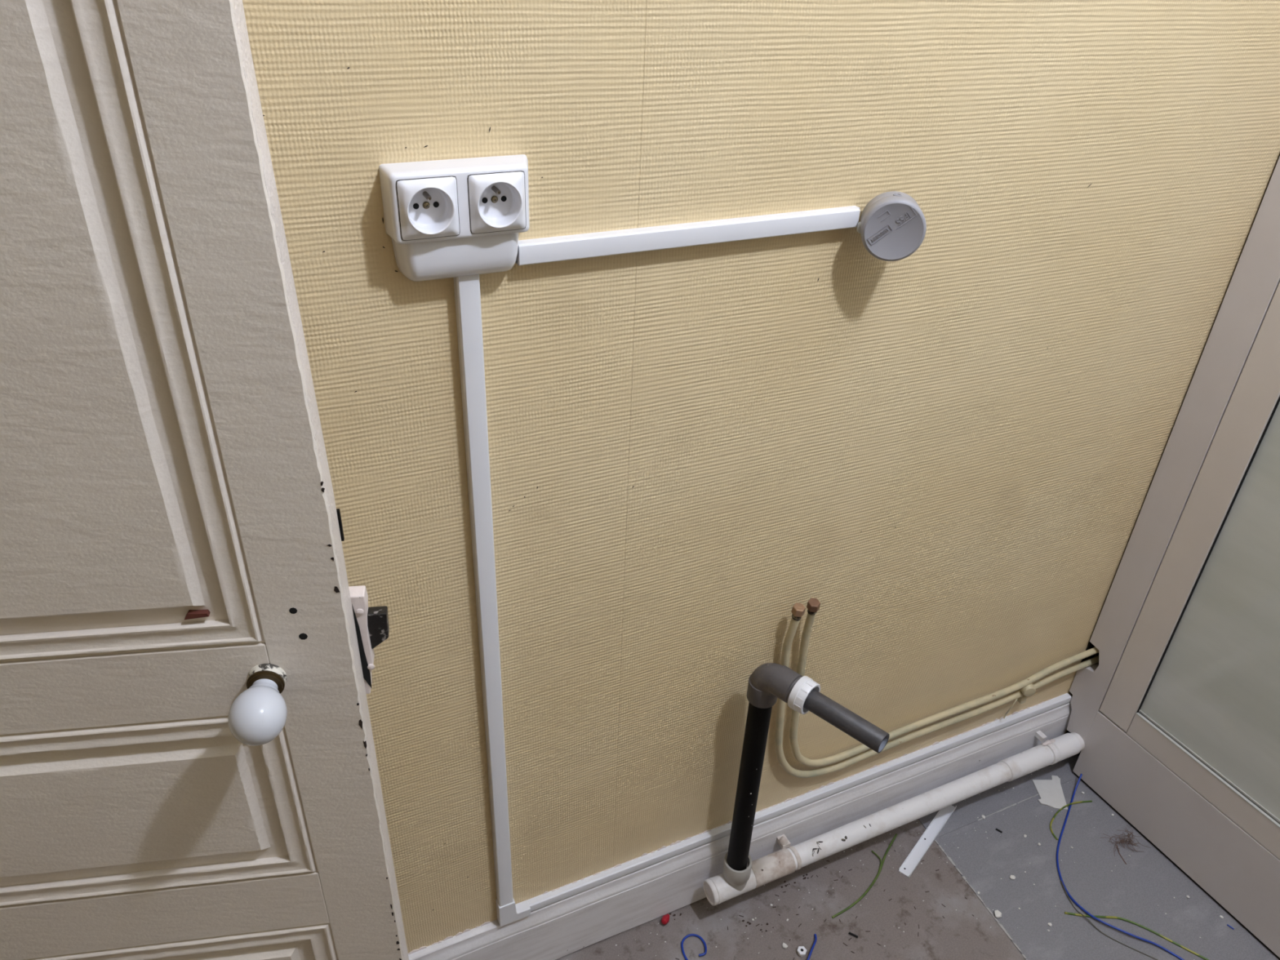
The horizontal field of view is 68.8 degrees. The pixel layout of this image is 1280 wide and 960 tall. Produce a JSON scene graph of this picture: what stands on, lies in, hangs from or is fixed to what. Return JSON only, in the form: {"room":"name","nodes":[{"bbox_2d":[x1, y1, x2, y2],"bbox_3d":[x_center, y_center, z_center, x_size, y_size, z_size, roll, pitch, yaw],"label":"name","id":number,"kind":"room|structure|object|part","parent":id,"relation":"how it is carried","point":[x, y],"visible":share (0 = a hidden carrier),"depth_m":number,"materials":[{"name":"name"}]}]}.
{"room":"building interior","nodes":[
{"label":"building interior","id":0,"kind":"room"},
{"bbox_2d":[242,0,1279,953],"bbox_3d":[0.434,-0.557,1.189,4.500,3.000,0.120,-12,35,-22],"label":"wall","id":1,"kind":"structure","parent":0,"point":[953,447],"depth_m":1.25,"materials":[{"name":"paper"}]},
{"bbox_2d":[0,0,408,959],"bbox_3d":[-0.627,0.202,0.792,0.802,2.045,0.125,-3,33,-9],"label":"door","id":2,"kind":"structure","parent":1,"relation":"in","point":[188,766],"depth_m":0.76,"materials":[{"name":"paint"}]},
{"bbox_3d":[-0.620,-0.192,0.562,0.565,0.781,0.008,-3,33,-9],"label":"panel","id":3,"kind":"part","parent":2,"relation":"part of","materials":[{"name":"paint"}]},
{"bbox_3d":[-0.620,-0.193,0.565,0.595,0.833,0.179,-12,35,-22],"label":"moulding","id":4,"kind":"part","parent":2,"relation":"part of","materials":[{"name":"paint"}]},
{"bbox_3d":[-0.640,0.188,0.818,0.616,0.083,0.034,-3,33,-9],"label":"rail","id":5,"kind":"part","parent":2,"relation":"part of","materials":[{"name":"paint"}]},
{"bbox_3d":[-0.645,0.334,0.893,0.565,0.192,0.008,-3,33,-9],"label":"panel","id":6,"kind":"part","parent":2,"relation":"part of","materials":[{"name":"paint"}]},
{"bbox_3d":[-0.645,0.331,0.897,0.617,0.243,0.017,-3,33,-9],"label":"moulding","id":7,"kind":"part","parent":2,"relation":"part of","materials":[{"name":"paint"}]},
{"bbox_3d":[-0.653,0.467,0.994,0.616,0.091,0.034,-3,33,-9],"label":"rail","id":8,"kind":"part","parent":2,"relation":"part of","materials":[{"name":"paint"}]},
{"bbox_3d":[-0.664,0.731,1.148,0.617,0.520,0.017,-3,33,-9],"label":"moulding","id":9,"kind":"part","parent":2,"relation":"part of","materials":[{"name":"paint"}]},
{"bbox_3d":[-0.381,0.115,0.805,0.021,0.006,0.006,-3,33,-9],"label":"broken moulding","id":10,"kind":"part","parent":2,"relation":"part of","materials":[{"name":"red wood"}]},
{"bbox_3d":[-0.663,0.733,1.144,0.565,0.468,0.008,-3,33,-9],"label":"panel","id":11,"kind":"part","parent":2,"relation":"part of","materials":[{"name":"paint"}]},
{"bbox_3d":[-0.333,0.202,0.813,0.048,0.047,0.062,-12,35,-22],"label":"knob","id":12,"kind":"part","parent":2,"relation":"part of","materials":[{"name":"white ceramic"}]},
{"bbox_3d":[-0.277,0.040,0.816,0.032,0.032,0.004,-3,33,-9],"label":"plate","id":13,"kind":"part","parent":2,"relation":"part of","materials":[{"name":"black metal"}]},
{"bbox_2d":[378,154,529,281],"bbox_3d":[-0.175,-0.256,0.936,0.150,0.116,0.048,-12,35,-22],"label":"double socket","id":14,"kind":"object","parent":1,"relation":"attached to","point":[448,218],"visible":1,"depth_m":0.92,"materials":[{"name":"white plastic"}]},
{"bbox_2d":[391,232,519,281],"bbox_3d":[-0.184,-0.232,0.958,0.133,0.052,0.031,-12,35,-22],"label":"hood","id":15,"kind":"object","parent":14,"relation":"attached to","point":[452,255],"depth_m":0.94,"materials":[{"name":"white plastic"}]},
{"bbox_2d":[453,274,513,906],"bbox_3d":[-0.203,0.242,1.268,0.025,1.086,0.016,-12,35,-22],"label":"cable trunking","id":16,"kind":"object","parent":1,"relation":"attached to","point":[466,288],"visible":0.9,"depth_m":1.17,"materials":[{"name":"white plastic"}]},
{"bbox_2d":[495,898,530,926],"bbox_3d":[-0.213,0.720,1.574,0.054,0.052,0.018,-12,35,-22],"label":"trunking elbow","id":17,"kind":"object","parent":1,"relation":"attached to","point":[510,913],"visible":0.91,"depth_m":1.57,"materials":[{"name":"white plastic"}]},
{"bbox_2d":[515,205,860,266],"bbox_3d":[0.069,-0.283,1.075,0.442,0.023,0.016,-12,35,-22],"label":"cable trunking","id":18,"kind":"object","parent":1,"relation":"attached to","point":[567,247],"visible":0.9,"depth_m":1.06,"materials":[{"name":"white plastic"}]},
{"bbox_2d":[408,698,1071,959],"bbox_3d":[-0.312,0.820,1.584,2.808,0.184,0.020,-12,35,-22],"label":"baseboard","id":19,"kind":"structure","parent":1,"relation":"attached to","point":[561,928],"depth_m":1.75,"materials":[{"name":"white paint"}]},
{"bbox_2d":[527,693,1071,911],"bbox_3d":[0.378,0.605,1.832,1.260,0.019,0.013,-12,35,-22],"label":"cable trunking","id":20,"kind":"object","parent":19,"relation":"on","point":[541,900],"visible":0.98,"depth_m":1.79,"materials":[{"name":"white plastic"}]},
{"bbox_2d":[857,191,926,261],"bbox_3d":[0.308,-0.311,1.146,0.080,0.078,0.044,5,32,4],"label":"junction box","id":21,"kind":"object","parent":1,"relation":"attached to","point":[891,226],"visible":1,"depth_m":1.13,"materials":[{"name":"grey plastic"}]},
{"bbox_2d":[703,730,1084,906],"bbox_3d":[0.561,0.647,1.901,0.964,0.090,0.067,-12,35,-22],"label":"drain pipe","id":22,"kind":"object","parent":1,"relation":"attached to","point":[731,883],"visible":0.93,"depth_m":1.86,"materials":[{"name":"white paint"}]},
{"bbox_2d":[722,851,752,890],"bbox_3d":[0.179,0.724,1.728,0.052,0.066,0.052,-12,35,-22],"label":"socket","id":23,"kind":"object","parent":22,"relation":"attached to","point":[732,879],"depth_m":1.71,"materials":[{"name":"white plastic"}]},
{"bbox_2d":[726,662,889,871],"bbox_3d":[0.255,0.528,1.529,0.056,0.511,0.233,-26,42,-38],"label":"standpipe","id":24,"kind":"object","parent":22,"relation":"attached to","point":[768,682],"visible":1,"depth_m":1.46,"materials":[{"name":"black plastic"}]},
{"bbox_2d":[774,602,1098,777],"bbox_3d":[0.624,0.309,1.753,0.871,0.468,0.033,-12,35,-22],"label":"supply pipe","id":25,"kind":"object","parent":1,"relation":"attached to","point":[797,611],"visible":0.91,"depth_m":1.79,"materials":[{"name":"beige paint"}]},
{"bbox_2d":[789,598,1098,766],"bbox_3d":[0.637,0.294,1.750,0.844,0.444,0.034,-12,35,-22],"label":"supply pipe","id":26,"kind":"object","parent":1,"relation":"attached to","point":[813,605],"visible":0.91,"depth_m":1.80,"materials":[{"name":"beige paint"}]},
{"bbox_2d":[1003,683,1035,718],"bbox_3d":[0.791,0.461,1.952,0.047,0.095,0.035,-12,35,-22],"label":"clip","id":27,"kind":"object","parent":1,"relation":"attached to","point":[1029,690],"visible":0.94,"depth_m":1.93,"materials":[{"name":"beige paint"}]},
{"bbox_2d":[555,754,1279,959],"bbox_3d":[0.970,1.437,0.935,4.500,0.061,2.700,-12,35,-22],"label":"floor","id":28,"kind":"structure","parent":0,"point":[1141,891],"depth_m":1.83,"materials":[{"name":"grey concrete"}]},
{"bbox_2d":[661,913,669,924],"bbox_3d":[0.048,0.827,1.762,0.014,0.015,0.023,16,35,20],"label":"plug","id":29,"kind":"object","parent":28,"relation":"on","point":[665,918],"visible":1,"depth_m":1.75,"materials":[{"name":"plastic"}]},
{"bbox_2d":[680,933,706,959],"bbox_3d":[0.105,0.868,1.711,0.049,0.007,0.083,-12,35,-22],"label":"wire","id":30,"kind":"object","parent":28,"relation":"on","point":[689,935],"visible":1,"depth_m":1.73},
{"bbox_2d":[782,942,787,948],"bbox_3d":[0.269,0.863,1.733,0.010,0.006,0.009,10,33,11],"label":"crumb","id":31,"kind":"object","parent":28,"relation":"on","point":[784,945],"visible":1,"depth_m":1.73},
{"bbox_2d":[796,946,806,956],"bbox_3d":[0.298,0.869,1.722,0.017,0.010,0.018,-12,35,-22],"label":"nut","id":32,"kind":"object","parent":28,"relation":"on","point":[802,951],"visible":1,"depth_m":1.72,"materials":[{"name":"white plastic"}]},
{"bbox_2d":[806,933,817,959],"bbox_3d":[0.315,0.866,1.723,0.008,0.014,0.075,16,35,21],"label":"wire","id":33,"kind":"object","parent":28,"relation":"on","point":[815,935],"visible":1,"depth_m":1.72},
{"bbox_2d":[669,844,973,959],"bbox_3d":[0.310,0.842,1.774,0.651,0.004,0.241,-12,35,-22],"label":"debris","id":34,"kind":"object","parent":28,"relation":"on","point":[748,922],"visible":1,"depth_m":1.78,"materials":[{"name":"black"}]},
{"bbox_2d":[848,931,857,937],"bbox_3d":[0.401,0.855,1.757,0.018,0.004,0.004,18,35,22],"label":"crumb","id":35,"kind":"object","parent":28,"relation":"on","point":[850,933],"visible":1,"depth_m":1.75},
{"bbox_2d":[831,833,897,918],"bbox_3d":[0.459,0.791,1.862,0.025,0.004,0.255,27,39,33],"label":"wire","id":36,"kind":"object","parent":28,"relation":"on","point":[895,834],"visible":1,"depth_m":1.85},
{"bbox_2d":[871,850,881,871],"bbox_3d":[0.482,0.771,1.893,0.014,0.005,0.050,0,32,-4],"label":"wire","id":37,"kind":"object","parent":28,"relation":"on","point":[873,851],"visible":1,"depth_m":1.89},
{"bbox_2d":[615,769,1200,959],"bbox_3d":[0.501,0.907,1.684,1.218,0.002,0.596,-12,35,-22],"label":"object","id":38,"kind":"structure","parent":28,"relation":"on","point":[1037,770],"depth_m":1.86,"materials":[{"name":"white paint"}]},
{"bbox_2d":[898,804,956,877],"bbox_3d":[0.601,0.743,1.945,0.024,0.008,0.224,26,39,32],"label":"trunking offcut","id":39,"kind":"object","parent":28,"relation":"on","point":[916,855],"visible":0.94,"depth_m":1.94,"materials":[{"name":"white plastic"}]},
{"bbox_2d":[994,910,1001,918],"bbox_3d":[0.690,0.837,1.803,0.013,0.007,0.016,6,32,5],"label":"crumb","id":40,"kind":"object","parent":28,"relation":"on","point":[997,914],"visible":1,"depth_m":1.80,"materials":[{"name":"white"}]},
{"bbox_2d":[1032,775,1067,809],"bbox_3d":[0.904,0.686,2.062,0.064,0.003,0.092,6,32,5],"label":"scrap","id":41,"kind":"object","parent":28,"relation":"on","point":[1051,793],"visible":1,"depth_m":2.06,"materials":[{"name":"white paper"}]},
{"bbox_2d":[1049,800,1092,839],"bbox_3d":[0.919,0.718,2.008,0.156,0.008,0.036,-24,41,-35],"label":"wire","id":42,"kind":"object","parent":28,"relation":"on","point":[1091,801],"visible":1,"depth_m":2.01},
{"bbox_2d":[1060,880,1157,959],"bbox_3d":[0.914,0.864,1.778,0.047,0.006,0.262,-25,41,-36],"label":"wire","id":43,"kind":"object","parent":28,"relation":"on","point":[1060,881],"visible":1,"depth_m":1.78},
{"bbox_2d":[1056,773,1184,959],"bbox_3d":[0.934,0.794,1.867,0.185,0.031,0.475,-4,33,-11],"label":"wire","id":44,"kind":"object","parent":28,"relation":"on","point":[1081,775],"visible":1,"depth_m":1.83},
{"bbox_2d":[1102,825,1148,864],"bbox_3d":[1.014,0.757,1.952,0.092,0.010,0.072,-12,35,-22],"label":"tuft","id":45,"kind":"object","parent":28,"relation":"on","point":[1131,833],"visible":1,"depth_m":1.95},
{"bbox_2d":[1064,911,1208,959],"bbox_3d":[0.951,0.861,1.787,0.262,0.004,0.035,14,34,17],"label":"wire","id":46,"kind":"object","parent":28,"relation":"on","point":[1065,913],"visible":1,"depth_m":1.79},
{"bbox_2d":[1066,154,1279,959],"bbox_3d":[1.537,-0.115,0.580,0.100,2.992,2.220,-13,36,-24],"label":"door","id":47,"kind":"structure","parent":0,"point":[1177,717],"depth_m":1.75,"materials":[{"name":"grey paint"}]},
{"bbox_3d":[1.480,1.091,1.274,0.045,0.189,2.123,-13,36,-24],"label":"plinth panel","id":48,"kind":"part","parent":47,"relation":"part of","materials":[{"name":"grey paint"}]},
{"bbox_3d":[1.502,1.002,1.180,0.044,0.060,2.052,-13,36,-24],"label":"rail","id":49,"kind":"part","parent":47,"relation":"part of","materials":[{"name":"grey paint"}]},
{"bbox_3d":[1.549,-0.177,0.434,0.004,2.732,2.052,-13,36,-24],"label":"glass pane","id":50,"kind":"part","parent":47,"relation":"part of","materials":[{"name":"white"}]}
]}

